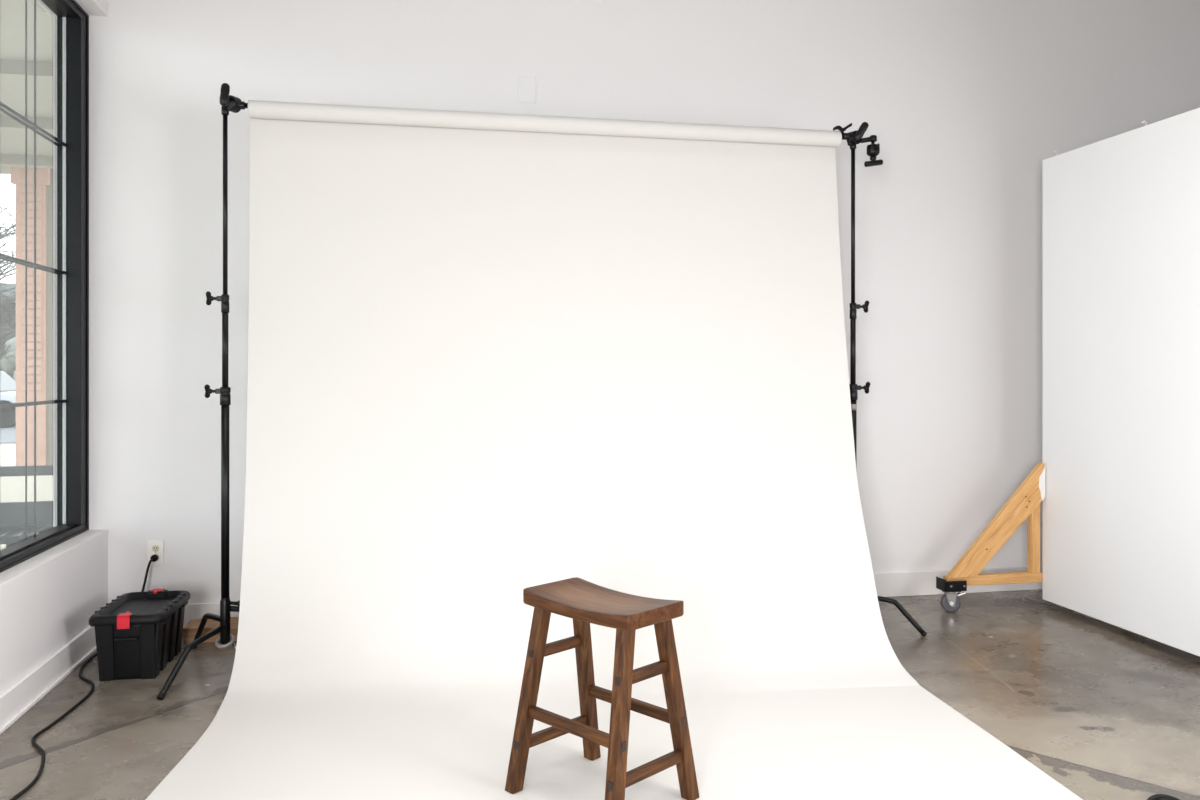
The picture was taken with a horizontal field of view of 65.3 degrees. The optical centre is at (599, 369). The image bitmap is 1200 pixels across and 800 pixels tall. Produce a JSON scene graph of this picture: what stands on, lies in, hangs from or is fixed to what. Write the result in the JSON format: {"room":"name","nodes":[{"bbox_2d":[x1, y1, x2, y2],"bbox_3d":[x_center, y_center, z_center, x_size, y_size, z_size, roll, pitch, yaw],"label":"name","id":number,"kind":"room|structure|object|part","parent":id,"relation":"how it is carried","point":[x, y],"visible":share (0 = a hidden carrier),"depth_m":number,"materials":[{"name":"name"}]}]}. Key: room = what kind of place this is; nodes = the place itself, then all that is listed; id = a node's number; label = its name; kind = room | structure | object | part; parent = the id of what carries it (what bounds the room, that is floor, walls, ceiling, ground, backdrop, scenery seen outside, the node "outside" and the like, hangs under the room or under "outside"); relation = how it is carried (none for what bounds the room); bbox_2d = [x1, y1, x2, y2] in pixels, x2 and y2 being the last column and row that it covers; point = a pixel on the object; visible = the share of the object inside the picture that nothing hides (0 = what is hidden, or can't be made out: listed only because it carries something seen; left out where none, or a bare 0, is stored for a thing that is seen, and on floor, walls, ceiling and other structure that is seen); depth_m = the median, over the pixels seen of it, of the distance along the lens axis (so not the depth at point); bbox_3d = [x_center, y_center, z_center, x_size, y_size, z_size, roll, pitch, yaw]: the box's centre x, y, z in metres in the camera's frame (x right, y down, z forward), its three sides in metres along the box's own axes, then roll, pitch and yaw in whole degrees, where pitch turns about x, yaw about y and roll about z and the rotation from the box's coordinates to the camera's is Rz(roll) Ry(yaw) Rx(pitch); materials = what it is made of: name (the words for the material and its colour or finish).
{"room":"studio","nodes":[
{"label":"studio","id":0,"kind":"room"},
{"bbox_2d":[0,0,107,694],"bbox_3d":[-1.675,-0.880,0.310,0.270,4.300,8.450,0,0,-11],"label":"wall","id":1,"kind":"structure","parent":0,"point":[47,599],"depth_m":3.80,"materials":[{"name":"white paint"}]},
{"bbox_2d":[0,0,88,572],"bbox_3d":[-2.029,-0.464,2.100,0.109,2.452,4.800,0,0,-11],"label":"window","id":2,"kind":"structure","parent":1,"relation":"in","point":[72,271],"depth_m":4.37,"materials":[{"name":"black metal"}]},
{"bbox_2d":[0,626,96,734],"bbox_3d":[-1.529,1.211,0.338,0.028,0.118,8.450,0,0,-11],"label":"baseboard","id":3,"kind":"structure","parent":1,"relation":"attached to","point":[23,695],"depth_m":3.67,"materials":[{"name":"white paint"}]},
{"bbox_2d":[0,589,1199,799],"bbox_3d":[2.309,1.320,1.088,8.650,0.100,8.850,0,0,-11],"label":"floor","id":4,"kind":"structure","parent":0,"point":[1107,711],"depth_m":3.56,"materials":[{"name":"concrete"}]},
{"bbox_2d":[10,554,157,799],"bbox_3d":[-1.942,1.081,3.307,0.207,0.388,2.440,0,0,-14],"label":"power cable","id":5,"kind":"object","parent":4,"relation":"on","point":[153,558],"visible":0.82,"depth_m":3.40,"materials":[{"name":"black rubber"}]},
{"bbox_2d":[89,588,189,680],"bbox_3d":[-1.966,1.131,4.023,0.292,0.278,0.478,0,0,-9],"label":"storage tote","id":6,"kind":"object","parent":4,"relation":"on","point":[137,634],"visible":1,"depth_m":3.85,"materials":[{"name":"black plastic"}]},
{"bbox_3d":[-1.966,1.016,4.023,0.292,0.037,0.460,0,0,-9],"label":"lid","id":7,"kind":"part","parent":6,"relation":"part of","materials":[{"name":"black plastic"}]},
{"bbox_2d":[156,83,244,699],"bbox_3d":[-1.499,0.036,3.999,0.617,2.477,0.719,0,0,-11],"label":"stand","id":8,"kind":"object","parent":4,"relation":"on","point":[231,103],"visible":0.91,"depth_m":3.98,"materials":[{"name":"black metal"},{"name":"black plastic"}]},
{"bbox_3d":[-1.649,1.175,3.792,0.024,0.184,0.386,0,0,14],"label":"leg","id":9,"kind":"part","parent":8,"relation":"part of","materials":[{"name":"black metal"}]},
{"bbox_3d":[-1.735,1.162,4.149,0.024,0.208,0.370,0,0,-42],"label":"leg","id":10,"kind":"part","parent":8,"relation":"part of","materials":[{"name":"black metal"}]},
{"bbox_3d":[-1.653,0.090,3.976,0.050,0.058,0.036,0,0,-11],"label":"locking knob","id":11,"kind":"part","parent":8,"relation":"part of","materials":[{"name":"black"}]},
{"bbox_3d":[-1.649,-0.304,3.978,0.050,0.058,0.036,0,0,-11],"label":"locking knob","id":12,"kind":"part","parent":8,"relation":"part of","materials":[{"name":"black plastic"}]},
{"bbox_3d":[-1.577,-1.155,3.948,0.040,0.096,0.066,0,0,-11],"label":"locking knob","id":13,"kind":"part","parent":8,"relation":"part of","materials":[{"name":"black plastic"}]},
{"bbox_2d":[221,106,228,114],"bbox_3d":[-1.599,-1.121,3.998,0.031,0.067,0.031,0,0,-11],"label":"socket","id":14,"kind":"object","parent":8,"relation":"attached to","point":[224,109],"depth_m":3.99,"materials":[{"name":"black"}]},
{"bbox_3d":[-1.388,1.135,4.009,0.385,0.259,0.024,0,0,-3],"label":"leg","id":15,"kind":"part","parent":8,"relation":"part of","materials":[{"name":"black metal"}]},
{"bbox_3d":[-1.556,0.998,4.006,0.054,0.024,0.024,0,0,-11],"label":"column knob","id":16,"kind":"part","parent":8,"relation":"part of","materials":[{"name":"black"}]},
{"bbox_2d":[226,101,244,109],"bbox_3d":[-1.560,-1.133,4.005,0.080,0.038,0.038,0,0,-11],"label":"socket","id":17,"kind":"object","parent":8,"relation":"attached to","point":[232,105],"depth_m":3.99,"materials":[{"name":"black plastic"}]},
{"bbox_2d":[183,617,238,643],"bbox_3d":[-1.340,1.234,4.539,1.240,0.073,0.165,0,0,-11],"label":"wooden plank","id":18,"kind":"object","parent":4,"relation":"on","point":[189,631],"visible":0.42,"depth_m":4.37,"materials":[{"name":"brown wood"}]},
{"bbox_2d":[146,100,1082,799],"bbox_3d":[-0.003,0.056,2.836,2.940,2.425,3.169,0,0,-11],"label":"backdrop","id":19,"kind":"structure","parent":4,"relation":"on","point":[492,357],"depth_m":4.10,"materials":[{"name":"white paper"}]},
{"bbox_2d":[505,577,698,799],"bbox_3d":[0.004,0.968,2.798,0.456,0.596,0.376,0,0,44],"label":"wooden stool","id":20,"kind":"object","parent":19,"relation":"on","point":[583,601],"visible":1,"depth_m":2.75,"materials":[{"name":"brown wood"}]},
{"bbox_3d":[-0.216,0.989,2.843,0.147,0.556,0.050,0,0,-26],"label":"leg","id":21,"kind":"part","parent":20,"relation":"part of","materials":[{"name":"brown wood"}]},
{"bbox_3d":[-0.045,0.989,3.016,0.050,0.556,0.147,0,0,25],"label":"leg","id":22,"kind":"part","parent":20,"relation":"part of","materials":[{"name":"brown wood"}]},
{"bbox_3d":[0.004,0.695,2.798,0.456,0.050,0.242,0,0,44],"label":"seat","id":23,"kind":"part","parent":20,"relation":"part of","materials":[{"name":"brown wood"}]},
{"bbox_3d":[0.053,0.989,2.579,0.050,0.556,0.147,0,0,25],"label":"leg","id":24,"kind":"part","parent":20,"relation":"part of","materials":[{"name":"brown wood"}]},
{"bbox_3d":[0.224,0.989,2.752,0.147,0.556,0.050,0,0,-26],"label":"leg","id":25,"kind":"part","parent":20,"relation":"part of","materials":[{"name":"brown wood"}]},
{"bbox_2d":[833,123,851,139],"bbox_3d":[1.170,-1.153,4.518,0.092,0.081,0.028,0,0,-11],"label":"clamp","id":26,"kind":"object","parent":19,"relation":"attached to","point":[838,127],"visible":1,"depth_m":4.51,"materials":[{"name":"black metal"}]},
{"bbox_2d":[843,122,926,636],"bbox_3d":[1.159,0.045,4.659,0.720,2.460,0.541,0,0,-11],"label":"stand","id":27,"kind":"object","parent":4,"relation":"on","point":[853,138],"visible":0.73,"depth_m":4.54,"materials":[{"name":"black metal"}]},
{"bbox_3d":[1.247,-1.141,4.495,0.062,0.089,0.072,0,0,-11],"label":"locking knob","id":28,"kind":"part","parent":27,"relation":"part of","materials":[{"name":"black plastic"}]},
{"bbox_3d":[1.282,-0.308,4.550,0.050,0.058,0.036,0,0,-11],"label":"locking knob","id":29,"kind":"part","parent":27,"relation":"part of","materials":[{"name":"black plastic"}]},
{"bbox_3d":[1.287,0.086,4.550,0.050,0.058,0.036,0,0,-11],"label":"locking knob","id":30,"kind":"part","parent":27,"relation":"part of","materials":[{"name":"black"}]},
{"bbox_2d":[861,135,882,166],"bbox_3d":[1.321,-1.063,4.558,0.097,0.155,0.090,0,0,30],"label":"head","id":31,"kind":"object","parent":27,"relation":"attached to","point":[873,150],"visible":1,"depth_m":4.54},
{"bbox_3d":[1.297,-1.119,4.552,0.064,0.035,0.026,0,0,-7],"label":"arm","id":32,"kind":"part","parent":31,"relation":"part of","materials":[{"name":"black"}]},
{"bbox_3d":[1.331,-1.006,4.558,0.094,0.042,0.027,0,0,-16],"label":"mounting plate","id":33,"kind":"part","parent":31,"relation":"part of","materials":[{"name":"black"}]},
{"bbox_3d":[1.399,1.173,4.509,0.319,0.186,0.024,0,0,13],"label":"leg","id":34,"kind":"part","parent":27,"relation":"part of","materials":[{"name":"black metal"}]},
{"bbox_2d":[936,108,1199,656],"bbox_3d":[2.764,0.060,3.253,1.292,2.421,3.726,0,0,-11],"label":"wall panel","id":35,"kind":"object","parent":4,"relation":"on","point":[1117,481],"visible":1,"depth_m":4.45,"materials":[{"name":"white paint"}]},
{"bbox_3d":[2.382,1.110,5.037,1.157,0.052,0.038,0,0,-11],"label":"rail","id":36,"kind":"part","parent":35,"relation":"part of","materials":[{"name":"brown wood"}]},
{"bbox_3d":[2.327,0.871,5.026,0.052,0.426,0.038,0,0,-11],"label":"post","id":37,"kind":"part","parent":35,"relation":"part of","materials":[{"name":"brown wood"}]},
{"bbox_2d":[1147,794,1179,799],"bbox_3d":[1.620,1.249,2.660,0.128,0.039,0.128,0,0,-11],"label":"coiled cable","id":38,"kind":"object","parent":4,"relation":"on","point":[1156,796],"visible":1,"depth_m":2.71,"materials":[{"name":"black rubber"}]},
{"bbox_2d":[53,0,1199,603],"bbox_3d":[1.559,-0.880,5.348,8.490,4.300,0.200,0,0,-11],"label":"wall","id":39,"kind":"structure","parent":0,"point":[965,102],"depth_m":5.04,"materials":[{"name":"white paint"}]},
{"bbox_2d":[148,540,163,565],"bbox_3d":[-2.143,0.882,4.518,0.072,0.120,0.010,0,0,-11],"label":"wall outlet","id":40,"kind":"object","parent":39,"relation":"attached to","point":[156,547],"visible":0.95,"depth_m":4.52,"materials":[{"name":"white plastic"}]},
{"bbox_2d":[152,545,158,551],"bbox_3d":[-2.142,0.861,4.516,0.033,0.033,0.003,0,0,-11],"label":"socket","id":41,"kind":"object","parent":40,"relation":"attached to","point":[155,548],"depth_m":4.51,"materials":[{"name":"white plastic"}]},
{"bbox_2d":[183,565,1042,627],"bbox_3d":[1.613,1.202,5.248,8.022,0.135,0.016,0,0,-11],"label":"baseboard","id":42,"kind":"structure","parent":39,"relation":"attached to","point":[910,583],"depth_m":5.27,"materials":[{"name":"white paint"}]},
{"label":"outside","id":43,"kind":"structure","parent":0,"visible":0},
{"bbox_2d":[0,444,52,549],"bbox_3d":[-27.308,1.440,17.592,43.140,0.100,75.000,0,0,-11],"label":"pavement","id":44,"kind":"structure","parent":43,"point":[12,488],"depth_m":11.28,"materials":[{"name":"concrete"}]},
{"bbox_2d":[0,194,15,358],"bbox_3d":[-16.464,-1.785,24.442,4.990,6.378,4.734,0,0,-5],"label":"bare tree","id":45,"kind":"object","parent":44,"relation":"on","point":[9,300],"visible":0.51,"depth_m":24.61,"materials":[{"name":"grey plant"}]},
{"bbox_2d":[0,337,15,380],"bbox_3d":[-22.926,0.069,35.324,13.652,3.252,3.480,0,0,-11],"label":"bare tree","id":46,"kind":"object","parent":44,"relation":"on","point":[8,364],"visible":0.04,"depth_m":35.33,"materials":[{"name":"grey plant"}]},
{"bbox_2d":[0,283,15,378],"bbox_3d":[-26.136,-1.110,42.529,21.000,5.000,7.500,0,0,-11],"label":"tree","id":47,"kind":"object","parent":44,"relation":"on","point":[9,285],"visible":0.02,"depth_m":39.86,"materials":[{"name":"grey"}]},
{"bbox_2d":[0,254,15,347],"bbox_3d":[-19.955,-1.584,28.808,4.907,5.979,4.956,0,0,-11],"label":"bare tree","id":48,"kind":"object","parent":44,"relation":"on","point":[15,254],"visible":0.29,"depth_m":29.57,"materials":[{"name":"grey plant"}]},
{"bbox_2d":[0,465,52,547],"bbox_3d":[-3.793,0.940,5.463,1.520,0.900,0.475,0,0,-15],"label":"garden bench","id":49,"kind":"object","parent":44,"relation":"on","point":[12,514],"visible":0.19,"depth_m":5.73,"materials":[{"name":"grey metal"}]},
{"bbox_3d":[-3.788,0.970,5.446,1.520,0.040,0.440,0,0,-15],"label":"seat","id":50,"kind":"part","parent":49,"relation":"part of","materials":[{"name":"grey metal"}]},
{"bbox_2d":[10,167,52,465],"bbox_3d":[-7.868,-0.745,13.237,0.690,4.270,0.400,0,0,-11],"label":"porch column","id":51,"kind":"structure","parent":44,"relation":"on","point":[44,177],"depth_m":13.07,"materials":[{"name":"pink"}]},
{"bbox_2d":[0,0,52,173],"bbox_3d":[-5.131,-2.855,3.685,4.940,0.450,21.200,0,0,-11],"label":"ceiling","id":52,"kind":"structure","parent":51,"relation":"on","point":[12,12],"depth_m":9.39,"materials":[{"name":"beige paint"}]},
{"bbox_3d":[-7.657,-0.745,13.279,0.260,4.270,0.240,0,0,-11],"label":"corner post","id":53,"kind":"part","parent":51,"relation":"part of","materials":[{"name":"white"}]},
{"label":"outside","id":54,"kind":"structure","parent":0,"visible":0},
{"bbox_2d":[0,425,15,443],"bbox_3d":[-29.778,1.380,17.874,38.400,0.020,7.500,0,0,-11],"label":"street","id":55,"kind":"structure","parent":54,"point":[8,434],"depth_m":19.60,"materials":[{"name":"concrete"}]},
{"bbox_2d":[0,371,15,427],"bbox_3d":[-15.527,0.695,22.746,4.242,1.350,1.700,0,0,-11],"label":"parked car","id":56,"kind":"object","parent":55,"relation":"on","point":[7,384],"visible":0.23,"depth_m":22.19,"materials":[{"name":"silver metal"}]}
]}

